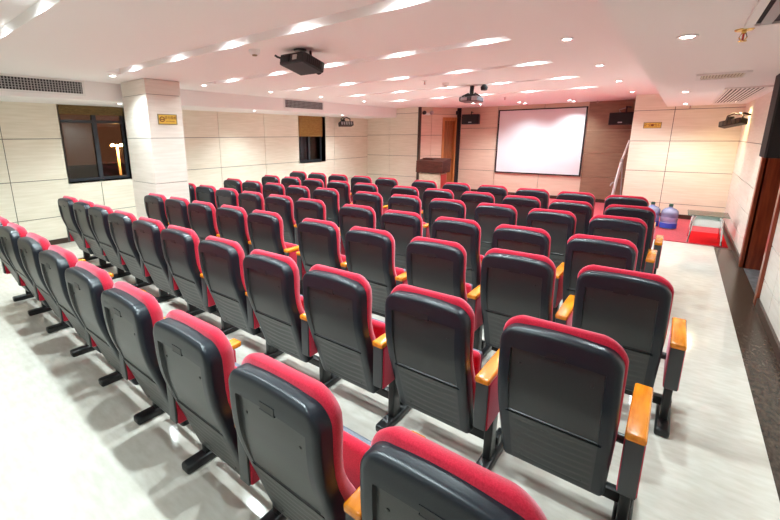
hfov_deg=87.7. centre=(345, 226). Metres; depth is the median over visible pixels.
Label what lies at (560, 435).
cushion
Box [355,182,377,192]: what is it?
cushion
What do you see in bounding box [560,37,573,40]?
recessed light
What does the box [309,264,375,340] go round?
cushion
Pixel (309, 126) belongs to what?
roller blind
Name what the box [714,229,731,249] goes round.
trim
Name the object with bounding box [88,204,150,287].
chair
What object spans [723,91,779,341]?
wall
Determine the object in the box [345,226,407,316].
chair
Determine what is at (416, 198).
cushion
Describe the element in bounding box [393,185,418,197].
cushion
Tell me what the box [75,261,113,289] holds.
cushion
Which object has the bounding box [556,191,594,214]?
chair
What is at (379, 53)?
ceiling
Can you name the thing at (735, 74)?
ceiling vent
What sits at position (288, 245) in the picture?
seat cushion
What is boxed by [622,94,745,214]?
wall
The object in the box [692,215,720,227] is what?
tabletop
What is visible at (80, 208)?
chair
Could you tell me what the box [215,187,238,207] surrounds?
chair
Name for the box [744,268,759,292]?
floor
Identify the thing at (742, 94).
ceiling vent
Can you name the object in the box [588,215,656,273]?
chair
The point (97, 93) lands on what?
ceiling
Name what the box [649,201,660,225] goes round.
water bottle
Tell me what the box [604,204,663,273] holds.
chair
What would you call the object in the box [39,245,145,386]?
chair
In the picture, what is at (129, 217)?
cushion
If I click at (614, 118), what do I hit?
grille
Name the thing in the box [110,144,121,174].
street lamp
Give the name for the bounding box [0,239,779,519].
floor
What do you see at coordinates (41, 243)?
cushion
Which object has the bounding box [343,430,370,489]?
seat cushion
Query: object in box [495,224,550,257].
chair back
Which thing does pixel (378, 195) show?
cushion
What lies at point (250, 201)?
chair
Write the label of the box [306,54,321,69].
vent
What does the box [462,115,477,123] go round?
grille
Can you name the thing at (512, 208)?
cushion
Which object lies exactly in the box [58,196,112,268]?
chair
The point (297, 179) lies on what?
cushion
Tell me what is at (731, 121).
wall spotlight
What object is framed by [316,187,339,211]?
cushion
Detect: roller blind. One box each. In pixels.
[57,104,123,115]
[298,116,322,136]
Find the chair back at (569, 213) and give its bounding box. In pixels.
[528,208,575,234]
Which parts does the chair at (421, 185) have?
panel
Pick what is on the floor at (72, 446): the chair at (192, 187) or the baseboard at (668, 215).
the chair at (192, 187)
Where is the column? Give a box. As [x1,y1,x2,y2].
[121,78,189,219]
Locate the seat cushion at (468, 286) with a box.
[466,283,471,293]
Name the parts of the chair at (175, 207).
panel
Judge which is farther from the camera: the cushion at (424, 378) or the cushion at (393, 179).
the cushion at (393, 179)
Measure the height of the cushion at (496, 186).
0.668 m
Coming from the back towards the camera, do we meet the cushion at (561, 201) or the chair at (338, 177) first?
the chair at (338, 177)
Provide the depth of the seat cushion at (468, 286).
3.20 m
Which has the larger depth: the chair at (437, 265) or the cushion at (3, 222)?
the cushion at (3, 222)
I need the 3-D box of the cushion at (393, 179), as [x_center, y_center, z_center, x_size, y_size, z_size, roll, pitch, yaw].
[0.817,-0.599,7.661,0.468,0.668,0.214,10,16,38]
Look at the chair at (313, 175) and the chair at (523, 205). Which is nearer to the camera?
the chair at (523, 205)
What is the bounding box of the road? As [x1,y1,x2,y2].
[68,163,125,178]
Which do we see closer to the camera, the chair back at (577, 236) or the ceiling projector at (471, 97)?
the chair back at (577, 236)
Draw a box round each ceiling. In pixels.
[0,0,658,107]
[0,81,396,118]
[600,0,779,106]
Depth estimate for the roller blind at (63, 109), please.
7.05 m
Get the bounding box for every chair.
[0,216,51,315]
[0,222,85,332]
[17,232,113,356]
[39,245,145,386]
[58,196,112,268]
[65,261,165,424]
[73,199,131,278]
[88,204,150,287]
[101,281,240,473]
[108,210,175,302]
[132,217,216,315]
[144,193,168,228]
[153,310,286,519]
[160,225,238,334]
[165,196,190,228]
[187,200,220,241]
[188,183,196,202]
[195,185,216,209]
[198,236,283,358]
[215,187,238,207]
[216,205,252,256]
[223,178,241,193]
[228,353,425,519]
[238,191,264,214]
[242,180,264,205]
[243,249,341,387]
[247,210,302,294]
[261,175,279,185]
[263,182,284,202]
[265,194,297,244]
[281,176,300,195]
[285,185,309,218]
[289,171,306,185]
[294,198,339,229]
[296,218,347,279]
[302,178,323,198]
[302,264,411,431]
[308,172,326,187]
[313,187,339,226]
[327,180,352,207]
[328,174,352,201]
[339,204,375,254]
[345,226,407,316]
[351,175,371,197]
[353,182,387,213]
[353,191,382,229]
[360,426,546,519]
[375,177,397,205]
[381,210,422,268]
[385,284,502,470]
[387,185,423,221]
[388,194,429,237]
[406,236,491,358]
[411,180,436,209]
[423,188,453,222]
[428,198,465,237]
[431,216,483,288]
[442,182,470,199]
[460,191,494,219]
[474,203,516,254]
[477,185,507,203]
[480,248,574,350]
[491,224,563,321]
[498,315,653,519]
[502,195,540,226]
[515,188,549,208]
[526,208,575,267]
[548,199,592,234]
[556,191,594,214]
[563,234,637,302]
[572,265,686,437]
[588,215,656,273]
[603,195,655,248]
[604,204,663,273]
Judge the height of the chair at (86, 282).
0.994 m
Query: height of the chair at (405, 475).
0.994 m
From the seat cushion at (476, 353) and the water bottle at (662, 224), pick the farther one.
the water bottle at (662, 224)
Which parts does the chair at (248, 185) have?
panel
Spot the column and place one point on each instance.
(157, 153)
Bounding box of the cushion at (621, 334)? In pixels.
[577,265,673,342]
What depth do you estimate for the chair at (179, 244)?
3.52 m
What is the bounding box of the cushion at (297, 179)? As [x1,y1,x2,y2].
[284,176,300,185]
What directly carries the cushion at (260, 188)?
on the chair at (248, 185)
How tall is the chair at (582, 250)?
0.994 m
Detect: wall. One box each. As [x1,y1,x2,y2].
[0,101,367,239]
[367,107,417,185]
[420,107,461,176]
[458,102,589,195]
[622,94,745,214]
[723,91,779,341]
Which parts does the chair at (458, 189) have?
panel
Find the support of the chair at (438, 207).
on the floor at (72, 446)
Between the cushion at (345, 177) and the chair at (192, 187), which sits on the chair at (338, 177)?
the cushion at (345, 177)
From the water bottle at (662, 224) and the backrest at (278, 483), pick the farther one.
the water bottle at (662, 224)
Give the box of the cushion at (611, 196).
[604,195,648,206]
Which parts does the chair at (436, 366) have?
panel, armrest plate, support rail, leg, armrest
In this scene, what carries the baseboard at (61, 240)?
attached to the wall at (219, 146)
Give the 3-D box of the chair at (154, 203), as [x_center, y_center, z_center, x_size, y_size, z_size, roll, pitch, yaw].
[-2.517,-0.004,5.856,0.658,0.994,0.542,10,16,38]
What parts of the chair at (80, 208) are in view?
panel, leg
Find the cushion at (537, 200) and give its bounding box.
[504,195,540,207]
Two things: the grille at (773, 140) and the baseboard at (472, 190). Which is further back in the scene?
the baseboard at (472, 190)
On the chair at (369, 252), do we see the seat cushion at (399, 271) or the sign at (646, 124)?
the seat cushion at (399, 271)
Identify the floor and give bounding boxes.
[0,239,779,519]
[548,198,727,247]
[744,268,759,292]
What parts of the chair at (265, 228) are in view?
panel, armrest, leg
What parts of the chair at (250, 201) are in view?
panel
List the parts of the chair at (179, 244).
panel, armrest plate, armrest, support rail, leg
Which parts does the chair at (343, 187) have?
panel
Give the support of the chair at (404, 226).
on the floor at (72, 446)
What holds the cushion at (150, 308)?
on the chair at (131, 313)
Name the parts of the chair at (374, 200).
panel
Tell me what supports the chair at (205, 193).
on the floor at (72, 446)
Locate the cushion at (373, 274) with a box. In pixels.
[349,226,396,283]
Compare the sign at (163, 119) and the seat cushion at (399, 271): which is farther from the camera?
the sign at (163, 119)
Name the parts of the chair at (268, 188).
panel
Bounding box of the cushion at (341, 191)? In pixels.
[330,180,350,202]
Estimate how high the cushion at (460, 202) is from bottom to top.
0.668 m
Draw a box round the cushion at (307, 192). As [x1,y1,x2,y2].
[289,185,309,198]
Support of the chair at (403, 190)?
on the floor at (72, 446)
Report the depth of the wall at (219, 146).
8.44 m
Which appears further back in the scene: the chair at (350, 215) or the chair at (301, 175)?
the chair at (301, 175)
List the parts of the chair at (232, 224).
panel, armrest plate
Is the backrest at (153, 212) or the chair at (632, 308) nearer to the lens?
the chair at (632, 308)
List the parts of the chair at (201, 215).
panel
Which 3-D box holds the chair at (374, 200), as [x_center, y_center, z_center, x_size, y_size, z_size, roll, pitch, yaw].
[0.434,-0.034,5.899,0.658,0.994,0.542,10,16,38]
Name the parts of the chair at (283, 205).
panel, armrest plate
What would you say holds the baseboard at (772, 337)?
attached to the wall at (747, 160)
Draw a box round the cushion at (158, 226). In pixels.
[138,217,164,233]
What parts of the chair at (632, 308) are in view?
panel, support rail, leg, armrest plate, armrest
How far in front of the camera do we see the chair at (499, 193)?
6.21 m
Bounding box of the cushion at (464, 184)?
[444,182,470,190]
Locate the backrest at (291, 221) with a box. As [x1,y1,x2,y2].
[269,194,295,224]
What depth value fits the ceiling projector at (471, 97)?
6.73 m
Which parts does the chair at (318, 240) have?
armrest plate, armrest, panel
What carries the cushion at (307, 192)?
on the chair at (295, 192)
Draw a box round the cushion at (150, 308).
[113,281,163,326]
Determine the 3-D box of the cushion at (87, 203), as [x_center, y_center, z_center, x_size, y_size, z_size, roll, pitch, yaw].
[-3.212,-0.014,5.176,0.468,0.668,0.214,10,16,38]
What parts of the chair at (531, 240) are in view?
panel, leg, armrest plate, armrest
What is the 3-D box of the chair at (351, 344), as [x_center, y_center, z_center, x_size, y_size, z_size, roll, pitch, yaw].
[0.108,0.709,2.594,0.563,0.994,0.542,10,16,38]
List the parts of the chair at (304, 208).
panel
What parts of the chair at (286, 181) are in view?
panel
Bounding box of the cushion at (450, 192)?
[425,188,453,199]
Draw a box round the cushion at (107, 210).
[94,204,113,213]
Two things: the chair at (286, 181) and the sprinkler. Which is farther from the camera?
the chair at (286, 181)
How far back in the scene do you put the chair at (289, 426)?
1.33 m
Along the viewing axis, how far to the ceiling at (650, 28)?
2.53 m
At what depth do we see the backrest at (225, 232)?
4.52 m
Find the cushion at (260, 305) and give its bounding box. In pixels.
[250,249,304,314]
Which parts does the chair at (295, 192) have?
panel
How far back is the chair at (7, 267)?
4.13 m
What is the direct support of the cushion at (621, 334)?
on the chair at (632, 308)
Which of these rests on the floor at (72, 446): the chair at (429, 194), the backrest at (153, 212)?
the chair at (429, 194)
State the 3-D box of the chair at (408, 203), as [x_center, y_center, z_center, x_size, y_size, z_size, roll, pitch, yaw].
[0.943,0.040,5.552,0.563,0.994,0.542,10,16,38]
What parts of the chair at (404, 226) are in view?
panel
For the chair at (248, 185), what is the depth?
7.10 m
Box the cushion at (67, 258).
[48,245,77,266]
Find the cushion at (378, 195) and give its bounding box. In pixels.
[356,191,382,215]
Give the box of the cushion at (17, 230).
[7,222,27,236]
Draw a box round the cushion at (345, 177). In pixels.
[330,174,347,181]
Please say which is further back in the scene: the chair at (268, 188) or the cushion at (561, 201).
the chair at (268, 188)
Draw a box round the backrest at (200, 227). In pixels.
[192,200,218,233]
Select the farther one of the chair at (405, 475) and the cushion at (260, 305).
the cushion at (260, 305)
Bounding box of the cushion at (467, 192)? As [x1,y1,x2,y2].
[462,191,494,203]
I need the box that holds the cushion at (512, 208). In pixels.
[476,203,516,224]
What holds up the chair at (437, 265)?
on the floor at (72, 446)
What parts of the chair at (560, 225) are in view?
panel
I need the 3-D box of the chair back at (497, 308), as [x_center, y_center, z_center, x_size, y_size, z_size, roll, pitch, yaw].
[1.212,0.481,2.834,0.468,0.668,0.214,10,16,38]
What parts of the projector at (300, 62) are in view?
port panel, mount plate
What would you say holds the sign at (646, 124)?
attached to the wall at (687, 162)
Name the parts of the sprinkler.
deflector frame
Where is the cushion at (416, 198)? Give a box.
[391,194,421,215]
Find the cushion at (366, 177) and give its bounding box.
[353,175,371,182]
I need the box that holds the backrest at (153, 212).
[149,193,167,219]
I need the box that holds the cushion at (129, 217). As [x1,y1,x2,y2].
[114,210,136,221]
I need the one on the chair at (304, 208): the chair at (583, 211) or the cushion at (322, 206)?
the cushion at (322, 206)
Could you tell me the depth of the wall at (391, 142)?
12.62 m
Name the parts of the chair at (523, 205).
panel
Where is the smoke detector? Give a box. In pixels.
[249,49,259,55]
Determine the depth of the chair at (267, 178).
8.12 m
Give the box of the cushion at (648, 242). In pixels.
[604,204,655,247]
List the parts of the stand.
leg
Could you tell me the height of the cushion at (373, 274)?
0.668 m
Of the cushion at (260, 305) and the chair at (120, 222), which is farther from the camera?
the chair at (120, 222)
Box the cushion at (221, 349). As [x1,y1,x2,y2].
[166,310,234,409]
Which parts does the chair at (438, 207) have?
panel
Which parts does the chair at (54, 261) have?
panel, armrest plate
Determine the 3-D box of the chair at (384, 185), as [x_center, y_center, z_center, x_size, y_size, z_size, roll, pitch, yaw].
[0.925,-0.453,7.751,0.563,0.994,0.542,10,16,38]
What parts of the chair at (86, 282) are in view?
panel, armrest plate, armrest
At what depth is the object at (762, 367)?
3.28 m
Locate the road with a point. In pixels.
(76, 171)
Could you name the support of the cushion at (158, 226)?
on the chair at (146, 231)
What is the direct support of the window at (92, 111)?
in the wall at (219, 146)
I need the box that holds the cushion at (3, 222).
[0,216,8,225]
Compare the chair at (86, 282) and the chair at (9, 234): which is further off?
the chair at (9, 234)
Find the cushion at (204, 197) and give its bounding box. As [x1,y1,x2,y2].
[200,185,216,206]
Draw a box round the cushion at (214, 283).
[205,236,245,290]
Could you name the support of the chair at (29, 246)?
on the floor at (72, 446)
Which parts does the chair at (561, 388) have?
panel, support rail, leg, armrest, armrest plate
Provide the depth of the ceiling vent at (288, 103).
9.31 m
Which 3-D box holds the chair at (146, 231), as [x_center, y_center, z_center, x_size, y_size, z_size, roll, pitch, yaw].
[-1.745,0.380,4.121,0.563,0.994,0.542,10,16,38]
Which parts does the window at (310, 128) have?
glass pane, frame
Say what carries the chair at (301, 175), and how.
on the floor at (72, 446)
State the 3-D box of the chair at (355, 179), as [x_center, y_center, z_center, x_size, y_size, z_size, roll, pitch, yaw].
[0.469,-0.535,8.131,0.563,0.994,0.542,10,16,38]
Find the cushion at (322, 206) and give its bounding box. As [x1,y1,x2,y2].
[299,198,325,220]
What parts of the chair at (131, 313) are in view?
panel, armrest plate, leg, armrest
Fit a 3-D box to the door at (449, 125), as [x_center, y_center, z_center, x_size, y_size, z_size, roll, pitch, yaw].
[3.168,-2.225,12.626,0.560,2.290,0.150,-6,14,-24]
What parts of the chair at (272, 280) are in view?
panel, armrest plate, armrest, support rail, leg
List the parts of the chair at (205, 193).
panel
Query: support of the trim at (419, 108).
attached to the wall at (431, 125)
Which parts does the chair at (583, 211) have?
panel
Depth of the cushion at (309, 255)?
3.75 m
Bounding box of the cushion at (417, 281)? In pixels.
[411,236,466,301]
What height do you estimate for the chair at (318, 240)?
0.994 m
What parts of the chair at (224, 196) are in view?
panel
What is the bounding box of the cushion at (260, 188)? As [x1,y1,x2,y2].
[245,180,262,194]
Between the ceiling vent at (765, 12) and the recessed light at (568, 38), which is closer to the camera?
the ceiling vent at (765, 12)
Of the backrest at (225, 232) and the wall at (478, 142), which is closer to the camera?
the backrest at (225, 232)
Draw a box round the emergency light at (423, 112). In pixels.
[422,111,433,114]
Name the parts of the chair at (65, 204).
panel, armrest plate, leg, leg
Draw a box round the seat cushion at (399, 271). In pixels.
[395,267,404,275]
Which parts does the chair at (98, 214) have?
panel, armrest plate, leg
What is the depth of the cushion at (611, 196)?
5.10 m
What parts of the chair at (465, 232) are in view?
panel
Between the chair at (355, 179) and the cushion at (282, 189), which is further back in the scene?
the chair at (355, 179)
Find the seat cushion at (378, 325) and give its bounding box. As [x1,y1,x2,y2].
[372,319,384,337]
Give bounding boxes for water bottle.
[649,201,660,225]
[659,203,678,228]
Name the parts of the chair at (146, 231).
panel, armrest plate, armrest, leg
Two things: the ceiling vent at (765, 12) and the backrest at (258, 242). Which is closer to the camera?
the ceiling vent at (765, 12)
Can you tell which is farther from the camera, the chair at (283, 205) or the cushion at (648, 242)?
the chair at (283, 205)
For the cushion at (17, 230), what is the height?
0.668 m
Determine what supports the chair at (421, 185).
on the floor at (72, 446)
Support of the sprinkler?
attached to the ceiling at (650, 28)
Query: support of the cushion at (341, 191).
on the chair at (343, 187)
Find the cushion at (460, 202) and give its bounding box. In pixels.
[431,198,465,218]
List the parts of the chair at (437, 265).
panel, armrest plate, leg, armrest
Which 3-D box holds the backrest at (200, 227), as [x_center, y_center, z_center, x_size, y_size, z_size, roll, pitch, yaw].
[-1.700,0.007,5.038,0.468,0.668,0.214,10,16,38]
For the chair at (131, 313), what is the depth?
2.08 m
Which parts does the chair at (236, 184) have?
panel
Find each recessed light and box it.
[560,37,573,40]
[676,34,698,39]
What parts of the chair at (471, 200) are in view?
panel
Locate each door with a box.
[441,117,456,182]
[738,157,779,304]
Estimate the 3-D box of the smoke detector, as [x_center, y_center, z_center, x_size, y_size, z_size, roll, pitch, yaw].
[-0.877,-1.667,3.877,0.110,0.056,0.110,10,16,38]
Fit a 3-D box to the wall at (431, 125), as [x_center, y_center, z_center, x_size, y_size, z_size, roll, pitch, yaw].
[2.845,-2.339,12.502,1.556,2.570,0.214,-6,14,-24]
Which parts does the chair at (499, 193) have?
panel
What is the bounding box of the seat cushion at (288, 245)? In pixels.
[285,242,296,247]
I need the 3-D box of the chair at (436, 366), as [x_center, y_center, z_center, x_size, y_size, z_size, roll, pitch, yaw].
[0.583,0.782,2.254,0.563,0.994,0.542,10,16,38]
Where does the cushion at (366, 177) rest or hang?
on the chair at (355, 179)
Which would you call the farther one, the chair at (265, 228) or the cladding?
the cladding
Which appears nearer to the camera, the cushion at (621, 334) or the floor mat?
the cushion at (621, 334)
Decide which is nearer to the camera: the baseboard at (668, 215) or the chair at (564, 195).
the chair at (564, 195)
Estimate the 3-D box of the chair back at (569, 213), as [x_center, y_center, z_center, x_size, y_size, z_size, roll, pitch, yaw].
[2.205,0.135,4.345,0.468,0.668,0.214,10,16,38]
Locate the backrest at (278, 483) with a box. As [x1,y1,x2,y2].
[241,353,355,500]
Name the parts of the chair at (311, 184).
panel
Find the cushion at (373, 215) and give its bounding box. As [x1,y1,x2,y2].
[343,204,375,228]
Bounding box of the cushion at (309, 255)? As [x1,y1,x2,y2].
[302,218,342,262]
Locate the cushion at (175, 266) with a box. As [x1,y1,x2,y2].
[167,225,201,272]
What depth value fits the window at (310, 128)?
11.39 m
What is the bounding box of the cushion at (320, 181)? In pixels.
[305,178,323,187]
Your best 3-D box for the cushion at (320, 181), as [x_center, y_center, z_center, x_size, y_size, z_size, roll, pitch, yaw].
[-0.546,-0.572,7.584,0.468,0.668,0.214,10,16,38]
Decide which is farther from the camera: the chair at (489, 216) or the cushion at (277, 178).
the cushion at (277, 178)
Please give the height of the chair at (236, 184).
0.994 m
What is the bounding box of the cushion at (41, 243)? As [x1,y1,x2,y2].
[26,232,50,249]
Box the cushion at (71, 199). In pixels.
[63,196,77,201]
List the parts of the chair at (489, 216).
panel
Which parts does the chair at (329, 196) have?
panel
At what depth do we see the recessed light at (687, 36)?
2.29 m
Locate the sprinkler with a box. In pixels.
[734,28,754,41]
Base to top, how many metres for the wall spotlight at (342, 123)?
0.279 m
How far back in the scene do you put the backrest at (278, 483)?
1.33 m
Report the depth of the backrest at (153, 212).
5.53 m
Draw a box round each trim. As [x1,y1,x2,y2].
[416,107,421,179]
[454,108,461,182]
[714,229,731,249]
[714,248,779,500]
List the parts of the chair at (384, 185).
panel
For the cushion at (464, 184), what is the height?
0.668 m
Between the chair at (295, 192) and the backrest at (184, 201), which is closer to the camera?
the backrest at (184, 201)
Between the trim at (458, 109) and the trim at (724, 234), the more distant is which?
the trim at (458, 109)
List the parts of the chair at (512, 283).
panel, armrest plate, armrest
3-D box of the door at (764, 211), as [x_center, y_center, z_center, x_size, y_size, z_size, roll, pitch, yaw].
[4.946,-0.345,4.493,0.403,2.155,1.710,10,16,38]
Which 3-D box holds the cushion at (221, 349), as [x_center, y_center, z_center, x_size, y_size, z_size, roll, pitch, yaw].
[-0.608,0.711,1.865,0.468,0.668,0.214,10,16,38]
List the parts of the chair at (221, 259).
panel, armrest plate, armrest, support rail, leg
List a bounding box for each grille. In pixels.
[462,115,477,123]
[609,113,632,123]
[766,93,779,156]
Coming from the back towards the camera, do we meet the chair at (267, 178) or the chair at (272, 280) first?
the chair at (267, 178)
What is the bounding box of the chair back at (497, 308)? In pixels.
[484,248,555,321]
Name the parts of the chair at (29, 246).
panel, armrest plate, armrest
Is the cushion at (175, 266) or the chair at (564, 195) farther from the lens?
the chair at (564, 195)
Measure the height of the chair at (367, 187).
0.994 m
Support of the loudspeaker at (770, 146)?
attached to the wall at (747, 160)
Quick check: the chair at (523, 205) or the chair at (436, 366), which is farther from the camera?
the chair at (523, 205)
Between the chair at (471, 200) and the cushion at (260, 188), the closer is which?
the chair at (471, 200)
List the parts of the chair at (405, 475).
panel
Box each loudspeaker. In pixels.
[461,111,479,124]
[608,106,633,124]
[759,74,779,157]
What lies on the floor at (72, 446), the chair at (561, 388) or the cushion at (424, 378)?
the chair at (561, 388)
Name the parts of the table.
leg, leg, glass, leg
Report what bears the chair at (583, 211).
on the floor at (72, 446)
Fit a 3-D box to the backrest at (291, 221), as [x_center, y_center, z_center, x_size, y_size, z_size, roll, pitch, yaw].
[-0.838,-0.110,5.533,0.468,0.668,0.214,10,16,38]
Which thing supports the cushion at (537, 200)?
on the chair at (523, 205)
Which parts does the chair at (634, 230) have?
panel, armrest plate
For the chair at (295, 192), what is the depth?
6.37 m
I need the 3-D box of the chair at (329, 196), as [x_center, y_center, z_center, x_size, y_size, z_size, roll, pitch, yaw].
[-0.137,-0.124,6.319,0.563,0.994,0.542,10,16,38]
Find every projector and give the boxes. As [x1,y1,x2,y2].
[274,48,323,75]
[459,84,487,102]
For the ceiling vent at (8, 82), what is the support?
in the ceiling at (97, 93)
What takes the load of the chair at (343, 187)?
on the floor at (72, 446)
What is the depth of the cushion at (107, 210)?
4.58 m
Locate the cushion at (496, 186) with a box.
[479,185,507,194]
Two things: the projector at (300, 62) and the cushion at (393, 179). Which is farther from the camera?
the cushion at (393, 179)
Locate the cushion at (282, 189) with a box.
[266,182,284,195]
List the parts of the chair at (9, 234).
panel, armrest plate, armrest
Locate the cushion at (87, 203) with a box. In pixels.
[78,199,94,206]
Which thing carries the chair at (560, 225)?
on the floor at (72, 446)
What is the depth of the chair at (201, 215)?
4.86 m
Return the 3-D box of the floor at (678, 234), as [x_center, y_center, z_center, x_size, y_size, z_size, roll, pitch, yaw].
[4.352,-0.489,10.053,7.370,0.012,3.850,10,16,38]
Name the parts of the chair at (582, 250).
panel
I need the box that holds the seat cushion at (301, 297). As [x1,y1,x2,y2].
[300,296,304,310]
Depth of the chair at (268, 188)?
6.74 m
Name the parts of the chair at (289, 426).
panel, armrest plate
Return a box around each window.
[56,104,131,183]
[298,116,325,162]
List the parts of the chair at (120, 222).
panel, armrest plate, armrest, leg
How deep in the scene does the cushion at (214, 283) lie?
3.05 m
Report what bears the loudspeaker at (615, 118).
attached to the wall
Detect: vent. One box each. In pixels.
[0,73,85,95]
[283,98,323,110]
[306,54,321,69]
[695,70,752,80]
[712,85,773,103]
[744,0,779,28]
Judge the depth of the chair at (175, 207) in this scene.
5.21 m
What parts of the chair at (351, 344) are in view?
panel, armrest plate, armrest, support rail, leg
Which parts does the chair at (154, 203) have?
panel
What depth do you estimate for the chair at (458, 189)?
6.62 m
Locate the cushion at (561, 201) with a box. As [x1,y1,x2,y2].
[550,199,592,217]
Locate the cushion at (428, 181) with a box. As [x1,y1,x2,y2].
[414,180,436,188]
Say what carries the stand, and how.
on the floor at (678, 234)
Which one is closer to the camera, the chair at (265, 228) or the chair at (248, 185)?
the chair at (265, 228)
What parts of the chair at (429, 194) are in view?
panel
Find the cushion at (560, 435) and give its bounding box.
[503,315,628,464]
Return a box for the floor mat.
[689,231,727,246]
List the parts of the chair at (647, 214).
armrest plate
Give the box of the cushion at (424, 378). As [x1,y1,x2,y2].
[391,284,475,402]
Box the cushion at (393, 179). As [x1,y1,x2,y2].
[378,177,397,184]
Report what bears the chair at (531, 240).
on the floor at (72, 446)
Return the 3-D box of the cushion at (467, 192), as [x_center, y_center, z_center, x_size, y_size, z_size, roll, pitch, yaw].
[1.872,-0.164,5.689,0.468,0.668,0.214,10,16,38]
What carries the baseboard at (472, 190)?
attached to the wall at (478, 142)
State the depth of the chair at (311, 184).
7.41 m
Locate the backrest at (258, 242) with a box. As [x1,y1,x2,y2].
[252,210,286,248]
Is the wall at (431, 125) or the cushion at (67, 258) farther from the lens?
the wall at (431, 125)
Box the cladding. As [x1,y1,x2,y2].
[579,99,635,198]
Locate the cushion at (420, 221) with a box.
[384,210,422,236]
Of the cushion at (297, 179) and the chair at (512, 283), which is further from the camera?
the cushion at (297, 179)
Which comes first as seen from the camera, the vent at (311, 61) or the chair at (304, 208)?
the vent at (311, 61)
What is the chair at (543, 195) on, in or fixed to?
on the floor at (72, 446)
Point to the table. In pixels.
(698, 218)
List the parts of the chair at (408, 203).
panel, armrest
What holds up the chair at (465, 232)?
on the floor at (72, 446)
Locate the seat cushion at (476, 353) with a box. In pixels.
[473,350,480,375]
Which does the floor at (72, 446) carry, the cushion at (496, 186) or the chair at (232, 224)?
the chair at (232, 224)
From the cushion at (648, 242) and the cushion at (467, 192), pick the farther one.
the cushion at (467, 192)
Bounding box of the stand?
[610,140,629,194]
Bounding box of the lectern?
[416,158,450,188]
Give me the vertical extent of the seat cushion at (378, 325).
0.289 m
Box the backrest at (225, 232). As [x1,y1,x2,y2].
[220,205,249,240]
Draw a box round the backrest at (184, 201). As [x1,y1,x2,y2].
[169,196,189,218]
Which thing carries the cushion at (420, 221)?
on the chair at (404, 226)
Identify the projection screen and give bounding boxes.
[494,106,588,176]
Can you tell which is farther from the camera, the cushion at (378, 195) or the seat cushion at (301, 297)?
the cushion at (378, 195)
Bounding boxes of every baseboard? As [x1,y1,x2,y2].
[48,190,350,244]
[471,189,604,202]
[655,212,691,219]
[723,219,779,365]
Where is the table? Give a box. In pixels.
[686,210,730,245]
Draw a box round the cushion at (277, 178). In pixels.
[265,175,279,182]
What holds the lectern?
on the floor at (678, 234)
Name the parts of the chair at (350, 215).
armrest, panel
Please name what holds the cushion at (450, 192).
on the chair at (429, 194)
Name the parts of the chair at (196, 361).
panel, armrest plate, armrest, leg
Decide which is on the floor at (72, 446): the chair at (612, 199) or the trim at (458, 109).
the chair at (612, 199)
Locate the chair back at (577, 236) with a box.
[567,234,637,270]
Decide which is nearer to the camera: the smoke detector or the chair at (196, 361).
the chair at (196, 361)
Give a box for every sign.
[157,114,177,124]
[643,122,661,127]
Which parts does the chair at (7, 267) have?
armrest plate, panel, armrest plate, armrest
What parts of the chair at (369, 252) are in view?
panel, support rail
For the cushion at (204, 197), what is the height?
0.668 m
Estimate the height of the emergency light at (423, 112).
0.124 m
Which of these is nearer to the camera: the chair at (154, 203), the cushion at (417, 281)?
the cushion at (417, 281)
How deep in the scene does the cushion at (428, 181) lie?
7.01 m
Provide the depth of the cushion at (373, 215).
4.48 m
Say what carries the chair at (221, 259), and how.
on the floor at (72, 446)
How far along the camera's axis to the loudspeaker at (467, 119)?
11.90 m
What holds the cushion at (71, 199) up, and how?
on the chair at (65, 204)
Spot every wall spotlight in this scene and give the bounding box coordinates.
[338,117,353,126]
[718,112,750,128]
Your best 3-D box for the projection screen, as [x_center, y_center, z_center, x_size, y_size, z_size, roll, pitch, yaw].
[5.346,-2.356,11.242,2.270,1.800,0.030,10,16,38]
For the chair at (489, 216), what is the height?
0.994 m

